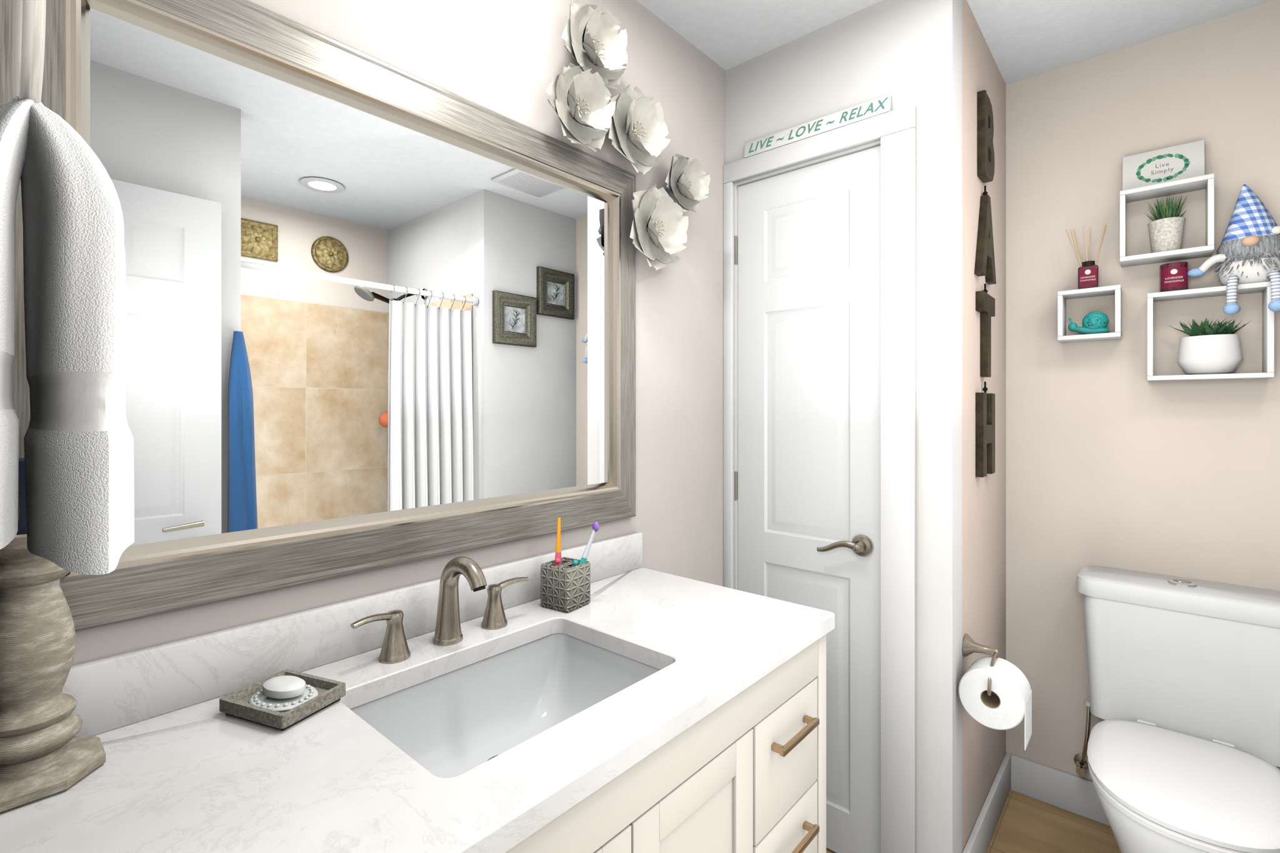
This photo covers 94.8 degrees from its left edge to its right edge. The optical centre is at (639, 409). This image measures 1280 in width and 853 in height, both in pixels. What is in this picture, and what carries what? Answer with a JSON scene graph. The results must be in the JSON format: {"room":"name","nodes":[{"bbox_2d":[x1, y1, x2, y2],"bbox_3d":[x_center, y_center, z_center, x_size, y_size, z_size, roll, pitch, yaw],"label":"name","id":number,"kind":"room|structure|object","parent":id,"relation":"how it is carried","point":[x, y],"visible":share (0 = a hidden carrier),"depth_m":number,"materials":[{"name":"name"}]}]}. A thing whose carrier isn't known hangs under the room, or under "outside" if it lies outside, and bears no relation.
{"room":"bathroom","nodes":[
{"label":"bathroom","id":0,"kind":"room"},
{"bbox_2d":[0,0,134,574],"bbox_3d":[-0.522,-0.163,0.499,0.238,0.578,0.140,0,0,41],"label":"towel","id":1,"kind":"object","parent":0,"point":[79,439],"visible":1,"depth_m":0.46,"materials":[{"name":"white fabric"}]},
{"bbox_2d":[71,0,725,664],"bbox_3d":[-0.077,0.090,1.611,0.100,2.420,2.600,0,0,41],"label":"wall","id":2,"kind":"structure","parent":0,"point":[502,57],"depth_m":1.62,"materials":[{"name":"beige paint"}]},
{"bbox_2d":[725,0,961,852],"bbox_3d":[0.572,0.090,1.760,0.680,2.420,0.100,0,0,41],"label":"wall","id":3,"kind":"structure","parent":0,"point":[910,51],"depth_m":1.54,"materials":[{"name":"paint"}]},
{"bbox_2d":[734,145,880,852],"bbox_3d":[0.485,0.279,1.773,0.468,2.018,0.088,0,0,41],"label":"closet door","id":4,"kind":"structure","parent":3,"relation":"in","point":[809,237],"depth_m":1.73,"materials":[{"name":"white wood"}]},
{"bbox_2d":[744,94,891,158],"bbox_3d":[0.508,-0.827,1.740,0.452,0.048,0.017,0,0,41],"label":"sign","id":5,"kind":"object","parent":3,"relation":"attached to","point":[882,105],"visible":1,"depth_m":1.71,"materials":[{"name":"white wood"}]},
{"bbox_2d":[723,103,916,852],"bbox_3d":[0.534,0.249,1.780,0.593,2.102,0.117,0,0,41],"label":"door frame","id":6,"kind":"structure","parent":3,"relation":"attached to","point":[896,130],"depth_m":1.58,"materials":[{"name":"white wood"}]},
{"bbox_2d":[636,0,1276,84],"bbox_3d":[0.925,-1.160,0.732,2.765,0.080,2.600,0,0,41],"label":"ceiling","id":7,"kind":"structure","parent":0,"point":[1025,39],"depth_m":1.71,"materials":[{"name":"paint"}]},
{"bbox_2d":[826,790,1120,852],"bbox_3d":[0.925,1.325,0.732,2.765,0.050,2.600,0,0,41],"label":"floor","id":8,"kind":"structure","parent":0,"point":[1025,824],"depth_m":1.81,"materials":[{"name":"wood"}]},
{"bbox_2d":[0,531,834,852],"bbox_3d":[-0.204,0.817,0.955,0.569,0.966,1.241,0,0,41],"label":"vanity","id":9,"kind":"object","parent":8,"relation":"on","point":[662,712],"visible":1,"depth_m":0.89,"materials":[{"name":"white stone"}]},
{"bbox_2d":[0,458,105,813],"bbox_3d":[-0.704,0.242,0.679,0.124,0.370,0.124,0,0,41],"label":"towel stand","id":10,"kind":"object","parent":9,"relation":"on","point":[41,757],"visible":0.8,"depth_m":0.66,"materials":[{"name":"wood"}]},
{"bbox_2d":[219,669,345,730],"bbox_3d":[-0.511,0.409,0.846,0.128,0.038,0.102,0,0,22],"label":"soap dish","id":11,"kind":"object","parent":9,"relation":"on","point":[280,700],"visible":1,"depth_m":0.83,"materials":[{"name":"grey stone"}]},
{"bbox_2d":[350,556,528,663],"bbox_3d":[-0.323,0.346,1.063,0.140,0.162,0.353,0,0,41],"label":"faucet","id":12,"kind":"object","parent":9,"relation":"on","point":[395,648],"visible":1,"depth_m":1.07,"materials":[{"name":"silver metal"}]},
{"bbox_2d":[540,517,599,612],"bbox_3d":[-0.152,0.334,1.284,0.100,0.187,0.087,0,0,33],"label":"toothbrush holder","id":13,"kind":"object","parent":9,"relation":"on","point":[565,582],"visible":1,"depth_m":1.26,"materials":[{"name":"ceramic"}]},
{"bbox_2d":[1073,565,1279,852],"bbox_3d":[1.353,0.891,1.475,0.492,0.818,0.714,0,0,41],"label":"toilet","id":14,"kind":"object","parent":8,"relation":"on","point":[1184,755],"visible":1,"depth_m":1.52,"materials":[{"name":"white ceramic"}]},
{"bbox_2d":[961,0,1006,852],"bbox_3d":[1.024,0.090,1.835,0.100,2.420,0.610,0,0,41],"label":"wall","id":15,"kind":"structure","parent":0,"point":[984,499],"depth_m":1.71,"materials":[{"name":"paint"}]},
{"bbox_2d":[974,90,996,477],"bbox_3d":[1.023,-0.375,1.743,0.021,1.139,0.196,0,0,41],"label":"sign","id":16,"kind":"object","parent":15,"relation":"attached to","point":[984,260],"visible":1,"depth_m":1.71,"materials":[{"name":"brown wood"}]},
{"bbox_2d":[958,633,1031,750],"bbox_3d":[0.909,0.716,1.512,0.152,0.216,0.143,0,0,41],"label":"toilet paper holder","id":17,"kind":"object","parent":15,"relation":"attached to","point":[997,694],"visible":1,"depth_m":1.48,"materials":[{"name":"white paper"}]},
{"bbox_2d":[962,752,1109,852],"bbox_3d":[0.968,1.241,1.119,0.920,0.118,1.760,0,0,41],"label":"baseboard","id":18,"kind":"structure","parent":15,"relation":"attached to","point":[1072,793],"depth_m":1.90,"materials":[{"name":"white wood"}]},
{"bbox_2d":[1006,0,1279,780],"bbox_3d":[1.356,0.090,2.016,1.520,2.420,0.100,0,0,41],"label":"wall","id":19,"kind":"structure","parent":0,"point":[1108,465],"depth_m":1.83,"materials":[{"name":"beige paint"}]},
{"bbox_3d":[1.329,0.090,-0.111,1.045,2.420,1.866,0,0,41],"label":"wall","id":20,"kind":"structure","parent":0,"visible":0},
{"bbox_2d":[0,0,635,631],"bbox_3d":[-0.398,-0.172,1.139,0.036,0.919,1.178,0,0,41],"label":"mirror","id":21,"kind":"object","parent":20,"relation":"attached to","point":[379,315],"visible":0.88,"depth_m":1.00,"materials":[{"name":"wood"},{"name":"glass"},{"name":"silver"}]},
{"bbox_2d":[545,62,615,151],"bbox_3d":[-0.145,-0.706,1.370,0.114,0.195,0.199,0,0,41],"label":"art","id":22,"kind":"object","parent":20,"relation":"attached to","point":[582,104],"visible":1,"depth_m":1.37,"materials":[{"name":"beige paper"}]},
{"bbox_2d":[561,0,627,89],"bbox_3d":[-0.110,-0.866,1.410,0.113,0.198,0.212,0,0,41],"label":"art","id":23,"kind":"object","parent":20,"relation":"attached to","point":[594,37],"visible":0.97,"depth_m":1.40,"materials":[{"name":"beige paper"}]},
{"bbox_2d":[608,83,670,174],"bbox_3d":[-0.010,-0.720,1.524,0.114,0.222,0.216,0,0,41],"label":"art","id":24,"kind":"object","parent":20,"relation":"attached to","point":[638,130],"visible":1,"depth_m":1.52,"materials":[{"name":"beige paper"}]},
{"bbox_2d":[630,184,688,269],"bbox_3d":[0.043,-0.487,1.584,0.114,0.230,0.217,0,0,41],"label":"art","id":25,"kind":"object","parent":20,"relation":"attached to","point":[659,229],"visible":1,"depth_m":1.58,"materials":[{"name":"beige paper"}]},
{"bbox_2d":[665,153,710,212],"bbox_3d":[0.121,-0.638,1.674,0.114,0.163,0.170,0,0,41],"label":"art","id":26,"kind":"object","parent":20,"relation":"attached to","point":[687,180],"visible":1,"depth_m":1.67,"materials":[{"name":"beige paper"}]},
{"bbox_2d":[1057,285,1121,343],"bbox_3d":[1.405,-0.294,1.840,0.154,0.154,0.100,0,0,41],"label":"box shelf","id":27,"kind":"object","parent":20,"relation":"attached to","point":[1116,290],"visible":1,"depth_m":1.82,"materials":[{"name":"white wood"}]},
{"bbox_2d":[1065,223,1106,289],"bbox_3d":[1.395,-0.471,1.841,0.101,0.198,0.052,0,0,41],"label":"reed diffuser","id":28,"kind":"object","parent":27,"relation":"on","point":[1088,274],"visible":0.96,"depth_m":1.82,"materials":[{"name":"red glass"}]},
{"bbox_2d":[1068,311,1109,334],"bbox_3d":[1.401,-0.268,1.841,0.102,0.074,0.043,0,0,41],"label":"decorative piece","id":29,"kind":"object","parent":27,"relation":"on","point":[1094,322],"visible":0.99,"depth_m":1.82,"materials":[{"name":"teal ceramic"}]},
{"bbox_2d":[1120,173,1214,267],"bbox_3d":[1.537,-0.545,1.724,0.202,0.210,0.100,0,0,41],"label":"box shelf","id":30,"kind":"object","parent":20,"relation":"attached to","point":[1204,182],"visible":1,"depth_m":1.70,"materials":[{"name":"white wood"}]},
{"bbox_2d":[1122,140,1204,190],"bbox_3d":[1.548,-0.712,1.745,0.182,0.122,0.026,0,0,41],"label":"sign","id":31,"kind":"object","parent":30,"relation":"on","point":[1185,160],"visible":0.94,"depth_m":1.74,"materials":[{"name":"white wood"}]},
{"bbox_2d":[1143,193,1187,253],"bbox_3d":[1.534,-0.543,1.720,0.100,0.178,0.092,0,0,41],"label":"grass plant","id":32,"kind":"object","parent":30,"relation":"in","point":[1166,232],"visible":0.96,"depth_m":1.70,"materials":[{"name":"green plant"}]},
{"bbox_2d":[1146,281,1274,381],"bbox_3d":[1.603,-0.210,1.666,0.253,0.253,0.100,0,0,41],"label":"box shelf","id":33,"kind":"object","parent":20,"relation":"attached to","point":[1267,315],"visible":0.98,"depth_m":1.63,"materials":[{"name":"white wood"}]},
{"bbox_2d":[1159,261,1188,292],"bbox_3d":[1.547,-0.379,1.707,0.063,0.083,0.064,0,0,41],"label":"candle jar","id":34,"kind":"object","parent":33,"relation":"on","point":[1173,276],"visible":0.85,"depth_m":1.68,"materials":[{"name":"red glass"}]},
{"bbox_2d":[1166,317,1251,374],"bbox_3d":[1.606,-0.177,1.665,0.174,0.159,0.102,0,0,41],"label":"succulent","id":35,"kind":"object","parent":33,"relation":"in","point":[1209,350],"visible":0.91,"depth_m":1.64,"materials":[{"name":"white ceramic"}]},
{"bbox_2d":[1187,183,1279,314],"bbox_3d":[1.652,-0.437,1.590,0.255,0.366,0.144,0,0,41],"label":"gnome","id":36,"kind":"object","parent":33,"relation":"on","point":[1248,252],"visible":0.98,"depth_m":1.58,"materials":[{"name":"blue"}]}
]}

